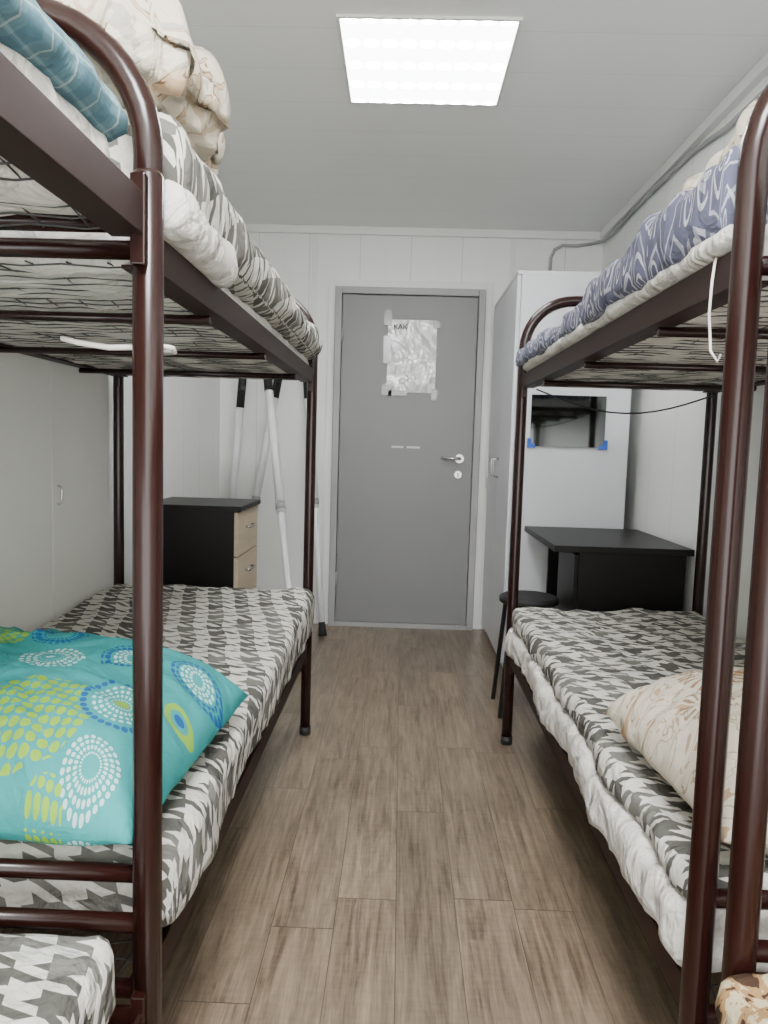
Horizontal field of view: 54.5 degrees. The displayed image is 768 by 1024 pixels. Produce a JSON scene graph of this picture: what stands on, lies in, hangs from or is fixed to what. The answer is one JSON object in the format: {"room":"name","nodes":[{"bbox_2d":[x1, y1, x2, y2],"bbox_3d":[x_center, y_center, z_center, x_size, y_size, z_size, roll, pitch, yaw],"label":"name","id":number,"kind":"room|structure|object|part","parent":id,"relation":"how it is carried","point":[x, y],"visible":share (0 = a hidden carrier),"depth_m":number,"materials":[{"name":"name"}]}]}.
{"room":"dormitory","nodes":[
{"label":"dormitory","id":0,"kind":"room"},
{"bbox_2d":[108,375,219,587],"bbox_3d":[-1.108,-0.266,1.659,0.100,2.370,5.900,2,5,1],"label":"wall","id":1,"kind":"structure","parent":0,"point":[191,450],"depth_m":3.71,"materials":[{"name":"white paint"}]},
{"bbox_2d":[0,623,767,1023],"bbox_3d":[0.025,0.990,1.744,2.440,0.080,5.900,2,5,1],"label":"floor","id":2,"kind":"structure","parent":0,"point":[393,861],"depth_m":1.91,"materials":[{"name":"brown laminate"}]},
{"bbox_2d":[0,353,108,631],"bbox_3d":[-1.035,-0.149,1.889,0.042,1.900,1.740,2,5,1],"label":"wardrobe","id":3,"kind":"object","parent":2,"relation":"on","point":[54,417],"visible":0.37,"depth_m":2.29,"materials":[{"name":"wood"}]},
{"bbox_3d":[-1.043,-0.130,1.666,0.014,1.860,1.252,2,5,1],"label":"door","id":4,"kind":"part","parent":3,"relation":"part of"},
{"bbox_3d":[-1.017,-0.053,2.339,0.018,0.066,0.007,2,5,1],"label":"handle","id":5,"kind":"part","parent":3,"relation":"part of","materials":[{"name":"metal"}]},
{"bbox_3d":[-1.023,-0.205,2.514,0.014,1.860,0.445,2,5,1],"label":"door","id":6,"kind":"part","parent":3,"relation":"part of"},
{"bbox_2d":[0,52,163,1023],"bbox_3d":[-0.687,0.241,0.060,0.771,1.668,1.848,2,5,1],"label":"bunk bed","id":7,"kind":"object","parent":2,"relation":"on","point":[37,138],"visible":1,"depth_m":0.91,"materials":[{"name":"brown paint"}]},
{"bbox_2d":[0,43,109,216],"bbox_3d":[-0.674,-0.319,-0.002,0.724,0.116,1.770,2,5,1],"label":"mattress","id":8,"kind":"object","parent":7,"relation":"on","point":[30,192],"visible":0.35,"depth_m":0.75,"materials":[{"name":"fabric"}]},
{"bbox_2d":[0,0,127,141],"bbox_3d":[-0.512,-0.416,0.366,0.458,0.076,0.996,2,5,1],"label":"pillow","id":9,"kind":"object","parent":8,"relation":"on","point":[25,28],"visible":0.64,"depth_m":0.69,"materials":[{"name":"teal fabric"}]},
{"bbox_2d":[0,934,115,1023],"bbox_3d":[-0.707,0.644,0.086,0.726,0.119,1.762,2,5,1],"label":"mattress","id":10,"kind":"object","parent":7,"relation":"on","point":[45,978],"visible":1,"depth_m":0.87,"materials":[{"name":"grey fabric"}]},
{"bbox_3d":[-0.325,-0.275,0.006,0.044,0.048,1.781,2,5,1],"label":"rail","id":11,"kind":"part","parent":7,"relation":"part of","materials":[{"name":"brown metal"}]},
{"bbox_3d":[-0.356,0.750,0.098,0.044,0.048,1.781,2,5,1],"label":"rail","id":12,"kind":"part","parent":7,"relation":"part of","materials":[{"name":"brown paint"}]},
{"bbox_2d":[0,0,317,998],"bbox_3d":[-0.653,0.089,1.889,0.754,1.648,1.808,2,5,1],"label":"bunk bed","id":13,"kind":"object","parent":2,"relation":"on","point":[185,285],"visible":0.47,"depth_m":1.31,"materials":[{"name":"brown paint"}]},
{"bbox_3d":[-0.975,-0.439,1.849,0.044,0.048,1.741,2,5,1],"label":"rail","id":14,"kind":"part","parent":13,"relation":"part of","materials":[{"name":"brown metal"}]},
{"bbox_3d":[-0.673,0.159,1.009,0.749,1.634,0.038,2,5,1],"label":"frame","id":15,"kind":"part","parent":13,"relation":"part of","materials":[{"name":"brown paint"}]},
{"bbox_2d":[60,335,176,355],"bbox_3d":[-0.338,-0.213,0.963,0.139,0.017,0.065,1,5,-5],"label":"cord","id":16,"kind":"object","parent":13,"relation":"attached to","point":[168,349],"visible":0.73,"depth_m":0.93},
{"bbox_2d":[0,230,308,379],"bbox_3d":[-0.635,-0.455,1.838,0.707,0.100,1.727,2,5,1],"label":"mattress","id":17,"kind":"object","parent":13,"relation":"on","point":[100,292],"visible":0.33,"depth_m":1.31,"materials":[{"name":"fabric"}]},
{"bbox_2d":[108,109,322,359],"bbox_3d":[-0.605,-0.561,1.859,0.757,0.161,1.770,2,5,1],"label":"duvet","id":18,"kind":"object","parent":17,"relation":"on","point":[257,284],"visible":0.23,"depth_m":1.31,"materials":[{"name":"fabric"}]},
{"bbox_2d":[56,0,229,175],"bbox_3d":[-0.588,-0.676,1.182,0.685,0.223,0.519,2,5,1],"label":"bedspread","id":19,"kind":"object","parent":18,"relation":"on","point":[185,81],"visible":0.27,"depth_m":0.98,"materials":[{"name":"beige fabric"}]},
{"bbox_2d":[0,584,314,927],"bbox_3d":[-0.648,0.431,1.916,0.771,0.186,1.726,2,5,1],"label":"sheet","id":20,"kind":"object","parent":13,"relation":"on","point":[255,638],"visible":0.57,"depth_m":1.68,"materials":[{"name":"grey fabric"}]},
{"bbox_2d":[0,626,248,845],"bbox_3d":[-0.654,0.342,1.286,0.709,0.231,0.530,2,5,6],"label":"pillow","id":21,"kind":"object","parent":20,"relation":"on","point":[66,698],"visible":0.81,"depth_m":1.11,"materials":[{"name":"teal fabric"}]},
{"bbox_2d":[164,179,237,287],"bbox_3d":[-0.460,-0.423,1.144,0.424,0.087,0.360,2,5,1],"label":"mattress","id":22,"kind":"object","parent":13,"relation":"on","point":[187,229],"visible":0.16,"depth_m":1.07,"materials":[{"name":"fabric"}]},
{"bbox_3d":[-0.632,0.004,2.767,0.749,1.634,0.038,2,5,1],"label":"frame","id":23,"kind":"part","parent":13,"relation":"part of","materials":[{"name":"brown paint"}]},
{"bbox_3d":[-0.300,-0.418,1.835,0.044,0.048,1.741,2,5,1],"label":"rail","id":24,"kind":"part","parent":13,"relation":"part of","materials":[{"name":"brown metal"}]},
{"bbox_3d":[-0.330,0.588,1.925,0.044,0.048,1.741,2,5,1],"label":"rail","id":25,"kind":"part","parent":13,"relation":"part of","materials":[{"name":"brown paint"}]},
{"bbox_2d":[163,497,260,588],"bbox_3d":[-0.801,0.366,3.335,0.433,0.830,0.432,2,5,1],"label":"dresser","id":26,"kind":"object","parent":2,"relation":"on","point":[208,542],"visible":0.44,"depth_m":3.11,"materials":[{"name":"black laminate"}]},
{"bbox_3d":[-0.616,0.266,3.322,0.018,0.184,0.414,2,5,1],"label":"drawer","id":27,"kind":"part","parent":26,"relation":"part of","materials":[{"name":"brown wood"}]},
{"bbox_3d":[-0.610,0.076,3.305,0.018,0.184,0.414,2,5,1],"label":"drawer","id":28,"kind":"part","parent":26,"relation":"part of","materials":[{"name":"brown wood"}]},
{"bbox_3d":[-0.594,0.248,3.320,0.026,0.010,0.130,2,5,1],"label":"handle","id":29,"kind":"part","parent":26,"relation":"part of","materials":[{"name":"metal"}]},
{"bbox_2d":[229,379,246,498],"bbox_3d":[-0.881,-0.150,4.389,0.159,1.670,0.179,2,5,1],"label":"crutch","id":30,"kind":"object","parent":2,"relation":"on","point":[240,403],"visible":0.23,"depth_m":4.35,"materials":[{"name":"white metal"}]},
{"bbox_2d":[252,380,281,505],"bbox_3d":[-0.699,-0.177,4.324,0.156,1.753,0.412,6,7,41],"label":"crutch","id":31,"kind":"object","parent":2,"relation":"on","point":[277,383],"visible":0.18,"depth_m":4.33,"materials":[{"name":"white metal"}]},
{"bbox_2d":[263,380,300,671],"bbox_3d":[-0.578,-0.143,3.885,0.105,1.780,0.876,0,6,-23],"label":"crutch","id":32,"kind":"object","parent":2,"relation":"on","point":[268,384],"visible":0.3,"depth_m":3.87,"materials":[{"name":"light grey metal"},{"name":"black rubber"}]},
{"bbox_2d":[303,382,326,635],"bbox_3d":[-0.423,-0.171,4.338,0.102,1.752,0.367,-3,7,-42],"label":"crutch","id":33,"kind":"object","parent":2,"relation":"on","point":[322,631],"visible":0.35,"depth_m":4.29,"materials":[{"name":"white painted metal"},{"name":"black rubber"}]},
{"bbox_2d":[491,590,558,718],"bbox_3d":[0.602,0.595,3.151,0.253,0.492,0.253,2,5,1],"label":"stool","id":34,"kind":"object","parent":2,"relation":"on","point":[526,598],"visible":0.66,"depth_m":3.10,"materials":[{"name":"black painted metal"},{"name":"black leatherette"}]},
{"bbox_3d":[0.516,0.597,3.243,0.020,0.468,0.099,-3,7,-44],"label":"leg","id":35,"kind":"part","parent":34,"relation":"part of","materials":[{"name":"black metal"}]},
{"bbox_3d":[0.512,0.613,3.066,0.099,0.468,0.020,-3,7,-44],"label":"leg","id":36,"kind":"part","parent":34,"relation":"part of","materials":[{"name":"black metal"}]},
{"bbox_3d":[0.609,0.367,3.131,0.248,0.034,0.248,2,5,1],"label":"seat","id":37,"kind":"part","parent":34,"relation":"part of","materials":[{"name":"black rubber"}]},
{"bbox_2d":[481,270,631,666],"bbox_3d":[0.866,-0.194,3.979,0.588,1.930,0.880,2,5,1],"label":"wardrobe","id":38,"kind":"object","parent":2,"relation":"on","point":[577,487],"visible":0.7,"depth_m":3.55,"materials":[{"name":"wood"}]},
{"bbox_3d":[0.620,-0.240,4.202,0.018,1.848,0.436,2,5,1],"label":"door","id":39,"kind":"part","parent":38,"relation":"part of","materials":[{"name":"white laminate"}]},
{"bbox_3d":[0.591,-0.242,4.032,0.034,0.110,0.010,2,5,1],"label":"handle","id":40,"kind":"part","parent":38,"relation":"part of","materials":[{"name":"metal"}]},
{"bbox_3d":[0.589,-0.233,3.932,0.034,0.110,0.010,2,5,1],"label":"handle","id":41,"kind":"part","parent":38,"relation":"part of","materials":[{"name":"metal"}]},
{"bbox_3d":[0.609,-0.201,3.764,0.018,1.848,0.436,2,5,1],"label":"door","id":42,"kind":"part","parent":38,"relation":"part of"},
{"bbox_2d":[527,394,607,449],"bbox_3d":[0.868,-0.423,3.511,0.378,0.250,0.010,2,5,1],"label":"mirror","id":43,"kind":"object","parent":38,"relation":"attached to","point":[555,422],"visible":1,"depth_m":3.51,"materials":[{"name":"clear glass"}]},
{"bbox_2d":[524,526,694,611],"bbox_3d":[0.913,0.473,3.214,0.530,0.740,0.700,2,5,1],"label":"side table","id":44,"kind":"object","parent":2,"relation":"on","point":[589,569],"visible":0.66,"depth_m":2.89,"materials":[{"name":"black laminate"}]},
{"bbox_3d":[0.742,0.457,3.056,0.016,0.610,0.290,2,5,1],"label":"door","id":45,"kind":"part","parent":44,"relation":"part of","materials":[{"name":"black laminate"}]},
{"bbox_2d":[501,84,767,1023],"bbox_3d":[0.801,0.136,1.848,0.719,1.648,1.788,2,5,1],"label":"bunk bed","id":46,"kind":"object","parent":2,"relation":"on","point":[738,283],"visible":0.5,"depth_m":1.00,"materials":[{"name":"brown paint"}]},
{"bbox_3d":[0.467,0.614,1.899,0.044,0.048,1.721,2,5,1],"label":"rail","id":47,"kind":"part","parent":46,"relation":"part of","materials":[{"name":"brown paint"}]},
{"bbox_3d":[0.822,0.051,2.716,0.714,1.634,0.038,2,5,1],"label":"frame","id":48,"kind":"part","parent":46,"relation":"part of","materials":[{"name":"brown paint"}]},
{"bbox_2d":[536,389,716,413],"bbox_3d":[0.836,-0.379,2.578,0.622,0.080,0.006,2,5,1],"label":"power cable","id":49,"kind":"object","parent":46,"relation":"hanging from","point":[536,389],"visible":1,"depth_m":2.58,"materials":[{"name":"black rubber"}]},
{"bbox_2d":[504,628,767,972],"bbox_3d":[0.776,0.546,1.891,0.725,0.113,1.715,2,5,1],"label":"mattress","id":50,"kind":"object","parent":46,"relation":"on","point":[640,865],"visible":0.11,"depth_m":1.32,"materials":[{"name":"fabric"}]},
{"bbox_2d":[512,606,767,899],"bbox_3d":[0.787,0.464,1.894,0.708,0.089,1.712,2,5,1],"label":"sheet","id":51,"kind":"object","parent":50,"relation":"on","point":[590,660],"visible":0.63,"depth_m":1.97,"materials":[{"name":"grey fabric"}]},
{"bbox_2d":[604,667,767,847],"bbox_3d":[0.800,0.400,1.292,0.679,0.212,0.498,1,5,-3],"label":"pillow","id":52,"kind":"object","parent":51,"relation":"on","point":[659,719],"visible":0.47,"depth_m":1.29,"materials":[{"name":"beige fabric"}]},
{"bbox_3d":[0.496,-0.392,1.809,0.044,0.048,1.721,2,5,1],"label":"rail","id":53,"kind":"part","parent":46,"relation":"part of","materials":[{"name":"brown metal"}]},
{"bbox_2d":[526,239,767,389],"bbox_3d":[0.821,-0.404,1.803,0.687,0.092,1.699,2,5,1],"label":"mattress","id":54,"kind":"object","parent":46,"relation":"on","point":[668,342],"visible":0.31,"depth_m":1.72,"materials":[{"name":"fabric"}]},
{"bbox_2d":[523,224,767,370],"bbox_3d":[0.657,-0.431,1.788,0.410,0.044,1.660,2,5,1],"label":"blanket","id":55,"kind":"object","parent":54,"relation":"on","point":[718,245],"visible":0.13,"depth_m":1.24,"materials":[{"name":"fabric"}]},
{"bbox_2d":[515,144,767,367],"bbox_3d":[0.800,-0.493,1.804,0.713,0.143,1.705,2,5,1],"label":"duvet","id":56,"kind":"object","parent":55,"relation":"on","point":[666,237],"visible":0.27,"depth_m":1.19,"materials":[{"name":"fabric"}]},
{"bbox_2d":[682,99,757,191],"bbox_3d":[0.818,-0.542,1.155,0.638,0.140,0.439,2,5,1],"label":"blanket","id":57,"kind":"object","parent":56,"relation":"on","point":[690,183],"visible":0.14,"depth_m":1.12,"materials":[{"name":"beige fabric"}]},
{"bbox_2d":[708,257,721,362],"bbox_3d":[0.447,-0.275,1.009,0.021,0.148,0.043,2,5,1],"label":"string","id":58,"kind":"object","parent":46,"relation":"hanging from","point":[716,258],"visible":1,"depth_m":1.01,"materials":[{"name":"white fabric"}]},
{"bbox_3d":[0.781,0.205,0.979,0.714,1.634,0.038,2,5,1],"label":"frame","id":59,"kind":"part","parent":46,"relation":"part of","materials":[{"name":"brown paint"}]},
{"bbox_3d":[1.137,-0.372,1.795,0.044,0.048,1.721,2,5,1],"label":"rail","id":60,"kind":"part","parent":46,"relation":"part of","materials":[{"name":"brown metal"}]},
{"bbox_2d":[718,350,767,1023],"bbox_3d":[0.759,0.287,-0.024,0.715,1.678,1.841,2,5,1],"label":"bunk bed","id":61,"kind":"object","parent":2,"relation":"on","point":[743,949],"visible":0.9,"depth_m":0.88,"materials":[{"name":"brown paint"}]},
{"bbox_3d":[0.752,0.714,0.009,0.672,0.104,1.744,2,5,1],"label":"mattress","id":62,"kind":"object","parent":61,"relation":"on","visible":0},
{"bbox_2d":[715,973,767,1023],"bbox_3d":[0.622,0.588,0.712,0.471,0.084,0.372,2,5,1],"label":"bedspread","id":63,"kind":"object","parent":62,"relation":"on","point":[741,998],"visible":1,"depth_m":0.86,"materials":[{"name":"beige fabric"}]},
{"bbox_2d":[219,233,602,628],"bbox_3d":[0.130,-0.485,4.523,2.240,2.370,0.100,2,5,1],"label":"wall","id":64,"kind":"structure","parent":0,"point":[340,257],"depth_m":4.41,"materials":[{"name":"white paint"}]},
{"bbox_2d":[311,235,317,325],"bbox_3d":[-0.437,-0.473,4.481,0.030,2.320,0.012,2,5,1],"label":"trim","id":65,"kind":"structure","parent":64,"relation":"attached to","point":[315,237],"depth_m":4.39,"materials":[{"name":"white plastic"}]},
{"bbox_2d":[313,615,318,622],"bbox_3d":[-0.708,0.649,4.586,0.635,0.050,0.015,2,5,1],"label":"trim","id":66,"kind":"structure","parent":64,"relation":"attached to","point":[316,620],"depth_m":4.57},
{"bbox_2d":[322,279,493,629],"bbox_3d":[0.128,-0.324,4.431,0.970,2.065,0.112,2,5,1],"label":"door","id":67,"kind":"structure","parent":64,"relation":"in","point":[402,555],"depth_m":4.44,"materials":[{"name":"metal"}]},
{"bbox_2d":[381,310,440,400],"bbox_3d":[0.158,-0.916,4.374,0.335,0.515,0.020,2,5,1],"label":"paper notice","id":68,"kind":"object","parent":67,"relation":"attached to","point":[409,347],"visible":1,"depth_m":4.37,"materials":[{"name":"paper"},{"name":"clear plastic"}]},
{"bbox_3d":[0.405,-0.316,4.400,0.136,0.052,0.062,2,5,1],"label":"handle","id":69,"kind":"part","parent":67,"relation":"part of","materials":[{"name":"metal"}]},
{"bbox_2d":[244,223,600,240],"bbox_3d":[0.163,-1.637,4.355,2.240,0.045,0.030,2,5,1],"label":"trim","id":70,"kind":"structure","parent":64,"relation":"attached to","point":[251,228],"depth_m":4.34,"materials":[{"name":"white plastic"}]},
{"bbox_2d":[509,239,515,282],"bbox_3d":[0.722,-0.437,4.457,0.030,2.320,0.012,2,5,1],"label":"trim","id":71,"kind":"structure","parent":64,"relation":"attached to","point":[513,242],"depth_m":4.36,"materials":[{"name":"white plastic"}]},
{"bbox_2d":[178,0,767,231],"bbox_3d":[0.098,-1.449,1.526,2.440,0.080,5.900,2,5,1],"label":"ceiling","id":72,"kind":"structure","parent":0,"point":[597,96],"depth_m":2.85,"materials":[{"name":"white paint"}]},
{"bbox_2d":[336,14,522,105],"bbox_3d":[0.140,-1.488,2.481,0.553,0.008,0.560,2,5,1],"label":"recessed light","id":73,"kind":"object","parent":72,"relation":"in","point":[387,59],"visible":1,"depth_m":2.42,"materials":[{"name":"white plastic"}]},
{"bbox_2d":[602,74,767,640],"bbox_3d":[1.231,-0.193,1.611,0.100,2.370,5.900,2,5,1],"label":"wall","id":74,"kind":"structure","parent":0,"point":[664,460],"depth_m":3.08,"materials":[{"name":"white paint"}]},
{"bbox_2d":[548,89,763,270],"bbox_3d":[1.055,-1.200,1.873,0.313,0.319,4.992,2,5,1],"label":"cable conduit","id":75,"kind":"object","parent":74,"relation":"attached to","point":[733,120],"visible":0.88,"depth_m":3.29,"materials":[{"name":"grey plastic"}]},
{"bbox_2d":[600,52,767,239],"bbox_3d":[1.198,-1.346,1.444,0.030,0.045,5.770,2,5,1],"label":"trim","id":76,"kind":"structure","parent":74,"relation":"attached to","point":[759,71],"depth_m":2.86,"materials":[{"name":"white plastic"}]}
]}

